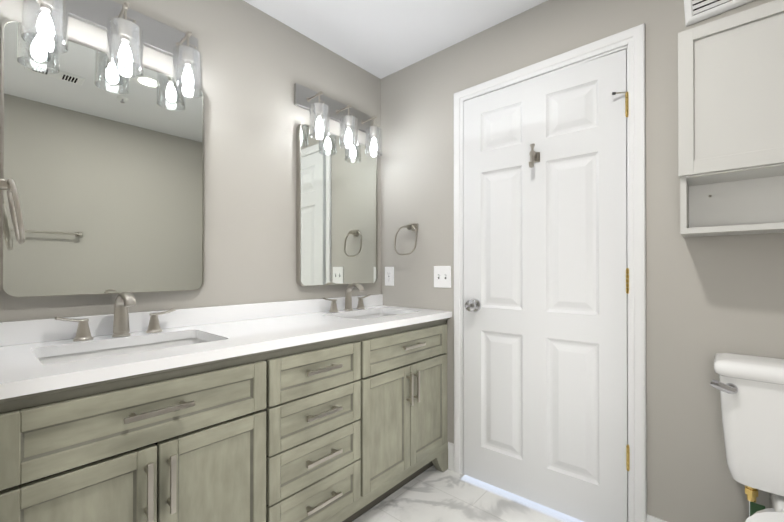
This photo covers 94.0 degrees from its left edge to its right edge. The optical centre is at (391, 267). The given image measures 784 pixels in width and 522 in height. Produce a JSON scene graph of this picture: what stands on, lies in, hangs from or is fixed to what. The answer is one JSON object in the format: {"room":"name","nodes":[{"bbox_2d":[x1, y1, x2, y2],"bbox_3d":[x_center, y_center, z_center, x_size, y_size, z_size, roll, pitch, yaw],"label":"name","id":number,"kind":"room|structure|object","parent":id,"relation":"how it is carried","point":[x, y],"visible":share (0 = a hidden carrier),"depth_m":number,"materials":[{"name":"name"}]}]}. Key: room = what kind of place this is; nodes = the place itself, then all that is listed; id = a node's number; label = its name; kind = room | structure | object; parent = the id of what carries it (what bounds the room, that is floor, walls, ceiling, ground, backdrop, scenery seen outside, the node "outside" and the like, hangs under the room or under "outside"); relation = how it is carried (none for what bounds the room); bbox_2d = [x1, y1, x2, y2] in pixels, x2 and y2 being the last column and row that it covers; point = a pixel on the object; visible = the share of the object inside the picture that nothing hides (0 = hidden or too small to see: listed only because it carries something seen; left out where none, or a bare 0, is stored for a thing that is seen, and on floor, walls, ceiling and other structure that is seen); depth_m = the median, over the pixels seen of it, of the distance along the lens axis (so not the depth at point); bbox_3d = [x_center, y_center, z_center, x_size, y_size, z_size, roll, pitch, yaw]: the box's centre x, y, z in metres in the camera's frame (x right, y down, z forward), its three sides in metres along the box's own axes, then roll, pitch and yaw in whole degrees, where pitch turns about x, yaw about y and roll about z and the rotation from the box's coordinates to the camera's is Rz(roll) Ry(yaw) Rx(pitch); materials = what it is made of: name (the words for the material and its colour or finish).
{"room":"bathroom","nodes":[
{"label":"bathroom","id":0,"kind":"room"},
{"bbox_2d":[0,0,380,321],"bbox_3d":[-1.124,-0.066,1.291,0.115,2.360,3.280,0,0,41],"label":"wall","id":1,"kind":"structure","parent":0,"point":[258,64],"depth_m":1.71,"materials":[{"name":"grey paint"}]},
{"bbox_2d":[0,19,204,298],"bbox_3d":[-0.993,-0.334,1.328,0.032,0.860,0.586,0,0,41],"label":"mirror","id":2,"kind":"object","parent":1,"relation":"attached to","point":[102,165],"visible":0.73,"depth_m":1.27,"materials":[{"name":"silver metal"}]},
{"bbox_2d":[21,0,202,97],"bbox_3d":[-0.944,-0.820,1.282,0.170,0.280,0.548,0,0,41],"label":"sconce","id":3,"kind":"object","parent":1,"relation":"attached to","point":[125,24],"visible":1,"depth_m":1.27,"materials":[{"name":"glass"}]},
{"bbox_2d":[296,123,377,286],"bbox_3d":[-0.295,-0.331,2.121,0.032,0.860,0.586,0,0,41],"label":"mirror","id":4,"kind":"object","parent":1,"relation":"attached to","point":[336,214],"visible":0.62,"depth_m":2.07,"materials":[{"name":"silver metal"}]},
{"bbox_2d":[294,83,381,156],"bbox_3d":[-0.266,-0.817,2.052,0.170,0.280,0.548,0,0,41],"label":"sconce","id":5,"kind":"object","parent":1,"relation":"attached to","point":[319,104],"visible":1,"depth_m":2.01,"materials":[{"name":"glass"}]},
{"bbox_2d":[243,0,547,78],"bbox_3d":[0.135,-1.278,0.976,2.440,0.060,4.470,0,0,41],"label":"ceiling","id":6,"kind":"structure","parent":0,"point":[380,39],"depth_m":1.86,"materials":[{"name":"white paint"}]},
{"bbox_2d":[352,465,583,521],"bbox_3d":[0.135,1.142,0.964,2.440,0.061,4.470,0,0,41],"label":"floor","id":7,"kind":"structure","parent":0,"point":[431,494],"depth_m":1.72,"materials":[{"name":"tile"}]},
{"bbox_2d":[0,311,451,521],"bbox_3d":[-0.436,0.693,1.542,0.575,0.842,1.726,0,0,41],"label":"bathroom vanity","id":8,"kind":"object","parent":7,"relation":"on","point":[334,409],"depth_m":1.14,"materials":[{"name":"green wood"}]},
{"bbox_2d":[0,307,451,390],"bbox_3d":[-0.444,0.273,1.559,0.545,0.066,1.740,0,0,41],"label":"countertop","id":9,"kind":"structure","parent":8,"relation":"on","point":[20,365],"depth_m":1.20,"materials":[{"name":"white stone"}]},
{"bbox_2d":[0,295,383,346],"bbox_3d":[-0.641,0.204,1.733,0.020,0.073,1.740,0,0,41],"label":"backsplash","id":10,"kind":"structure","parent":9,"relation":"on","point":[38,330],"depth_m":1.39,"materials":[{"name":"white stone"}]},
{"bbox_2d":[710,353,783,521],"bbox_3d":[1.091,0.699,0.883,0.488,0.823,0.728,0,0,41],"label":"toilet","id":11,"kind":"object","parent":7,"relation":"on","point":[750,387],"visible":1,"depth_m":1.10,"materials":[{"name":"white ceramic"}]},
{"bbox_2d":[381,0,783,521],"bbox_3d":[0.790,-0.064,1.715,2.200,2.360,0.115,0,0,41],"label":"wall","id":12,"kind":"structure","parent":0,"point":[708,298],"depth_m":1.43,"materials":[{"name":"grey paint"}]},
{"bbox_2d":[385,267,393,285],"bbox_3d":[-0.017,0.053,2.341,0.076,0.122,0.008,0,0,41],"label":"electrical outlet plate","id":13,"kind":"object","parent":12,"relation":"attached to","point":[389,276],"visible":1,"depth_m":2.34,"materials":[{"name":"white plastic"}]},
{"bbox_2d":[394,223,417,254],"bbox_3d":[0.094,-0.171,2.198,0.170,0.194,0.077,0,0,41],"label":"towel ring","id":14,"kind":"object","parent":12,"relation":"attached to","point":[414,227],"visible":1,"depth_m":2.18,"materials":[{"name":"silver metal"}]},
{"bbox_2d":[434,266,450,287],"bbox_3d":[0.282,0.051,2.073,0.115,0.123,0.016,0,0,41],"label":"switch plate","id":15,"kind":"object","parent":12,"relation":"attached to","point":[442,276],"visible":1,"depth_m":2.07,"materials":[{"name":"white plastic"}]},
{"bbox_2d":[448,442,453,470],"bbox_3d":[0.133,1.047,2.202,0.561,0.142,0.014,0,0,41],"label":"baseboard","id":16,"kind":"structure","parent":12,"relation":"attached to","point":[450,445],"depth_m":2.02,"materials":[{"name":"white paint"}]},
{"bbox_2d":[464,49,629,521],"bbox_3d":[0.662,0.104,1.709,0.752,1.996,0.132,0,0,41],"label":"door","id":17,"kind":"structure","parent":12,"relation":"in","point":[546,280],"depth_m":1.68,"materials":[{"name":"white paint"}]},
{"bbox_2d":[454,23,646,521],"bbox_3d":[0.716,0.075,1.778,0.882,2.082,0.148,0,0,41],"label":"door frame","id":18,"kind":"structure","parent":12,"relation":"attached to","point":[631,41],"depth_m":1.47,"materials":[{"name":"white paint"}]},
{"bbox_2d":[646,514,666,521],"bbox_3d":[1.272,1.042,1.200,0.721,0.142,0.014,0,0,41],"label":"baseboard","id":19,"kind":"structure","parent":12,"relation":"attached to","point":[649,518],"depth_m":1.43,"materials":[{"name":"white paint"}]},
{"bbox_2d":[684,0,754,26],"bbox_3d":[1.226,-1.034,1.246,0.378,0.263,0.018,0,0,41],"label":"air vent","id":20,"kind":"object","parent":12,"relation":"in","point":[696,11],"visible":1,"depth_m":1.32,"materials":[{"name":"white plastic"}]},
{"bbox_2d":[678,0,783,236],"bbox_3d":[1.261,-0.452,1.092,0.628,0.674,0.199,0,0,41],"label":"wall cabinet","id":21,"kind":"object","parent":12,"relation":"attached to","point":[731,121],"visible":1,"depth_m":1.17,"materials":[{"name":"grey paint"}]},
{"bbox_3d":[-1.016,-0.068,0.827,0.660,2.360,0.115,0,0,41],"label":"wall","id":22,"kind":"structure","parent":0,"visible":0},
{"bbox_2d":[0,178,24,243],"bbox_3d":[-0.998,-0.154,0.939,0.170,0.179,0.075,0,0,41],"label":"towel ring","id":23,"kind":"object","parent":22,"relation":"attached to","point":[9,185],"visible":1,"depth_m":0.93,"materials":[{"name":"silver metal"}]}
]}

